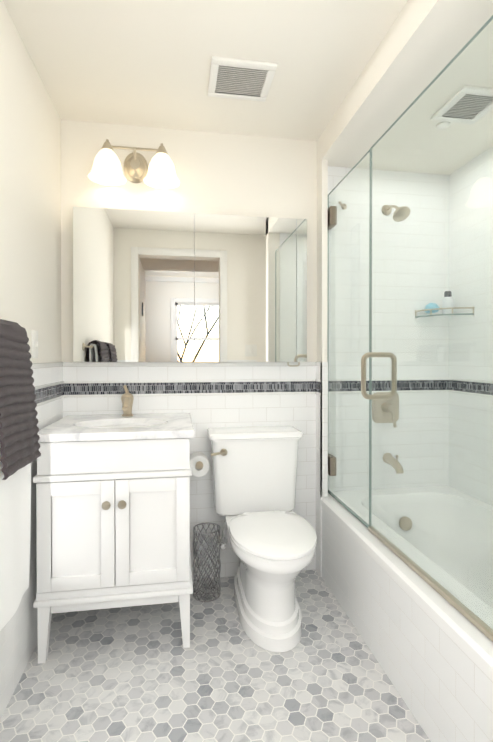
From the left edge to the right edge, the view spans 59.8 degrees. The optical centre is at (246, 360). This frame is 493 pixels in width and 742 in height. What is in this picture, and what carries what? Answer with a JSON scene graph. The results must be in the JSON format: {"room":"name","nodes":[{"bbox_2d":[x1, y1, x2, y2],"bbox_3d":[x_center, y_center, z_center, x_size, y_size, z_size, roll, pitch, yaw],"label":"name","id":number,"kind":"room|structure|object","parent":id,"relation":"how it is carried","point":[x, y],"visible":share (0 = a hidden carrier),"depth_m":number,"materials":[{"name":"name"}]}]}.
{"room":"bathroom","nodes":[
{"label":"bathroom","id":0,"kind":"room"},
{"bbox_2d":[0,0,61,362],"bbox_3d":[-0.827,-0.019,1.091,0.120,2.400,2.200,0,0,-9],"label":"wall","id":1,"kind":"structure","parent":0,"point":[30,209],"depth_m":1.70,"materials":[{"name":"white paint"}]},
{"bbox_2d":[0,319,40,630],"bbox_3d":[-0.689,0.313,1.058,0.140,0.875,0.877,0,0,-9],"label":"towel","id":2,"kind":"object","parent":1,"relation":"attached to","point":[19,443],"visible":1,"depth_m":1.26,"materials":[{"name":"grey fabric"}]},
{"bbox_2d":[0,362,62,719],"bbox_3d":[-0.773,0.597,1.161,0.008,1.166,2.072,0,0,-9],"label":"wall tiles","id":3,"kind":"structure","parent":1,"relation":"attached to","point":[18,637],"depth_m":1.69,"materials":[{"name":"white tile"}]},
{"bbox_2d":[31,330,37,357],"bbox_3d":[-0.868,-0.068,1.768,0.016,0.116,0.072,0,0,-9],"label":"switch plate","id":4,"kind":"object","parent":1,"relation":"attached to","point":[34,343],"visible":1,"depth_m":1.75,"materials":[{"name":"white plastic"}]},
{"bbox_2d":[31,362,63,368],"bbox_3d":[-0.772,0.025,1.161,0.012,0.022,2.080,0,0,-9],"label":"trim","id":5,"kind":"structure","parent":1,"relation":"attached to","point":[55,364],"depth_m":1.90,"materials":[{"name":"white"}]},
{"bbox_2d":[34,381,65,406],"bbox_3d":[-0.767,0.152,1.143,0.014,0.084,2.040,0,0,-9],"label":"trim","id":6,"kind":"structure","parent":1,"relation":"attached to","point":[47,393],"depth_m":1.95,"materials":[{"name":"tile"}]},
{"bbox_2d":[61,120,316,361],"bbox_3d":[0.118,-0.029,2.420,2.412,2.400,0.120,0,0,-9],"label":"wall","id":7,"kind":"structure","parent":0,"point":[234,174],"depth_m":2.29,"materials":[{"name":"white paint"}]},
{"bbox_2d":[88,139,179,188],"bbox_3d":[-0.558,-1.000,2.145,0.447,0.194,0.190,0,0,-9],"label":"sconce","id":8,"kind":"object","parent":7,"relation":"attached to","point":[159,173],"visible":1,"depth_m":2.16,"materials":[{"name":"white glass"}]},
{"bbox_2d":[63,366,315,579],"bbox_3d":[-0.274,0.589,2.296,1.356,1.166,0.008,0,0,-9],"label":"wall tile","id":9,"kind":"structure","parent":7,"relation":"attached to","point":[297,411],"depth_m":2.31,"materials":[{"name":"white tile"}]},
{"bbox_2d":[73,207,306,366],"bbox_3d":[-0.270,-0.360,2.232,1.178,0.780,0.118,0,0,-9],"label":"mirror","id":10,"kind":"object","parent":7,"relation":"attached to","point":[155,286],"visible":1,"depth_m":2.17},
{"bbox_2d":[64,362,320,366],"bbox_3d":[-0.257,0.017,2.278,1.326,0.022,0.040,0,0,-9],"label":"trim","id":11,"kind":"structure","parent":7,"relation":"attached to","point":[66,364],"depth_m":2.28,"materials":[{"name":"white"}]},
{"bbox_2d":[66,378,449,396],"bbox_3d":[0.131,0.143,2.342,2.172,0.084,0.040,0,0,-9],"label":"trim","id":12,"kind":"structure","parent":7,"relation":"attached to","point":[245,386],"depth_m":2.32,"materials":[{"name":"tile"}]},
{"bbox_2d":[328,166,448,491],"bbox_3d":[0.809,-0.153,2.466,0.776,1.877,0.008,0,0,-9],"label":"wall tile","id":13,"kind":"structure","parent":7,"relation":"attached to","point":[336,175],"depth_m":2.47,"materials":[{"name":"white tile"}]},
{"bbox_2d":[338,201,346,209],"bbox_3d":[0.537,-0.869,2.388,0.066,0.032,0.048,0,0,-9],"label":"robe hook","id":14,"kind":"object","parent":13,"relation":"attached to","point":[343,206],"depth_m":2.38,"materials":[{"name":"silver metal"}]},
{"bbox_2d":[372,392,398,426],"bbox_3d":[0.804,0.274,2.427,0.164,0.196,0.073,0,0,-9],"label":"shower valve","id":15,"kind":"object","parent":13,"relation":"attached to","point":[391,416],"depth_m":2.45,"materials":[{"name":"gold metal"}]},
{"bbox_2d":[383,453,403,473],"bbox_3d":[0.825,0.568,2.389,0.060,0.101,0.159,0,0,-9],"label":"tub spout","id":16,"kind":"object","parent":13,"relation":"attached to","point":[393,463],"depth_m":2.37,"materials":[{"name":"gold metal"}]},
{"bbox_2d":[382,205,410,221],"bbox_3d":[0.831,-0.829,2.367,0.095,0.129,0.184,0,0,-9],"label":"shower head","id":17,"kind":"object","parent":13,"relation":"attached to","point":[396,213],"depth_m":2.33},
{"bbox_2d":[415,307,474,318],"bbox_3d":[1.105,-0.270,2.402,0.227,0.050,0.226,0,0,-9],"label":"corner shelf","id":18,"kind":"object","parent":7,"relation":"attached to","point":[452,315],"depth_m":2.35,"materials":[{"name":"clear glass"}]},
{"bbox_2d":[425,303,438,312],"bbox_3d":[1.057,-0.301,2.450,0.078,0.062,0.085,0,0,-9],"label":"sponge","id":19,"kind":"object","parent":18,"relation":"on","point":[429,305],"depth_m":2.42,"materials":[{"name":"blue"}]},
{"bbox_2d":[442,291,452,313],"bbox_3d":[1.141,-0.326,2.427,0.056,0.136,0.056,0,0,-9],"label":"shampoo bottle","id":20,"kind":"object","parent":18,"relation":"on","point":[448,303],"depth_m":2.41,"materials":[{"name":"white plastic"}]},
{"bbox_2d":[3,0,407,140],"bbox_3d":[0.294,-1.261,1.325,2.412,0.080,2.320,0,0,-9],"label":"ceiling","id":21,"kind":"structure","parent":0,"point":[145,63],"depth_m":1.71,"materials":[{"name":"white paint"}]},
{"bbox_2d":[208,56,276,101],"bbox_3d":[-0.026,-1.218,1.861,0.270,0.013,0.250,0,0,-9],"label":"fan","id":22,"kind":"object","parent":21,"relation":"attached to","point":[233,78],"visible":1,"depth_m":1.84,"materials":[{"name":"white plastic"}]},
{"bbox_2d":[0,570,430,741],"bbox_3d":[0.294,1.209,1.343,2.412,0.060,2.320,0,0,-9],"label":"floor","id":23,"kind":"structure","parent":0,"point":[132,674],"depth_m":1.56,"materials":[{"name":"tile"}]},
{"bbox_2d":[33,385,193,663],"bbox_3d":[-0.560,0.649,1.947,0.620,1.049,0.586,0,0,-9],"label":"bathroom vanity","id":24,"kind":"object","parent":23,"relation":"on","point":[113,508],"visible":1,"depth_m":1.69,"materials":[{"name":"white painted wood"},{"name":"marble"},{"name":"brushed nickel"}]},
{"bbox_2d":[190,452,209,476],"bbox_3d":[-0.248,0.535,2.217,0.108,0.108,0.154,0,0,-9],"label":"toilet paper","id":25,"kind":"object","parent":24,"relation":"attached to","point":[200,465],"visible":0.96,"depth_m":2.17,"materials":[{"name":"white paper"}]},
{"bbox_2d":[193,522,220,601],"bbox_3d":[-0.199,1.004,2.148,0.140,0.336,0.141,0,0,-9],"label":"wastebasket","id":26,"kind":"object","parent":23,"relation":"on","point":[195,574],"visible":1,"depth_m":2.12,"materials":[{"name":"silver metal"}]},
{"bbox_2d":[207,426,316,652],"bbox_3d":[0.078,0.765,1.985,0.474,0.813,0.718,0,0,-9],"label":"toilet","id":27,"kind":"object","parent":23,"relation":"on","point":[272,536],"visible":1,"depth_m":1.98,"materials":[{"name":"white ceramic"}]},
{"bbox_2d":[321,485,492,741],"bbox_3d":[0.912,0.959,1.720,0.812,0.435,1.510,0,0,-9],"label":"bathtub","id":28,"kind":"object","parent":23,"relation":"on","point":[430,648],"visible":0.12,"depth_m":1.62,"materials":[{"name":"ceramic"}]},
{"bbox_2d":[327,15,492,641],"bbox_3d":[0.574,-0.091,1.665,0.157,1.661,1.484,0,0,-9],"label":"glass shower enclosure","id":29,"kind":"object","parent":28,"relation":"on","point":[483,627],"visible":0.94,"depth_m":1.64,"materials":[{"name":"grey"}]},
{"bbox_2d":[316,159,327,576],"bbox_3d":[0.413,0.041,2.360,0.040,2.262,0.093,0,0,-9],"label":"wall","id":30,"kind":"structure","parent":0,"point":[322,369],"depth_m":2.32,"materials":[{"name":"white paint"}]},
{"bbox_2d":[317,0,492,174],"bbox_3d":[0.927,-1.154,1.657,0.816,0.138,1.630,0,0,-9],"label":"ceiling","id":31,"kind":"structure","parent":0,"point":[423,43],"depth_m":1.76,"materials":[{"name":"white paint"}]},
{"bbox_2d":[436,121,449,128],"bbox_3d":[0.906,-1.083,1.973,0.060,0.008,0.060,0,0,-9],"label":"sensor","id":32,"kind":"object","parent":31,"relation":"attached to","point":[442,125],"depth_m":1.96,"materials":[{"name":"white plastic"}]},
{"bbox_2d":[431,85,492,123],"bbox_3d":[0.944,-1.079,1.814,0.210,0.013,0.230,0,0,-9],"label":"ceiling vent","id":33,"kind":"object","parent":31,"relation":"in","point":[473,118],"depth_m":1.81,"materials":[{"name":"white plastic"}]},
{"bbox_3d":[1.435,-0.022,1.459,0.120,2.400,2.200,0,0,-9],"label":"wall","id":34,"kind":"structure","parent":0,"visible":0},
{"bbox_2d":[448,146,492,505],"bbox_3d":[1.318,-0.148,1.778,0.008,1.877,1.530,0,0,-9],"label":"wall tiles","id":35,"kind":"structure","parent":34,"relation":"attached to","point":[463,209],"depth_m":2.32,"materials":[{"name":"white tile"}]},
{"bbox_2d":[450,378,492,397],"bbox_3d":[1.319,0.147,1.760,0.014,0.084,1.490,0,0,-9],"label":"trim","id":36,"kind":"structure","parent":34,"relation":"attached to","point":[466,385],"depth_m":2.32,"materials":[{"name":"tile"}]}
]}

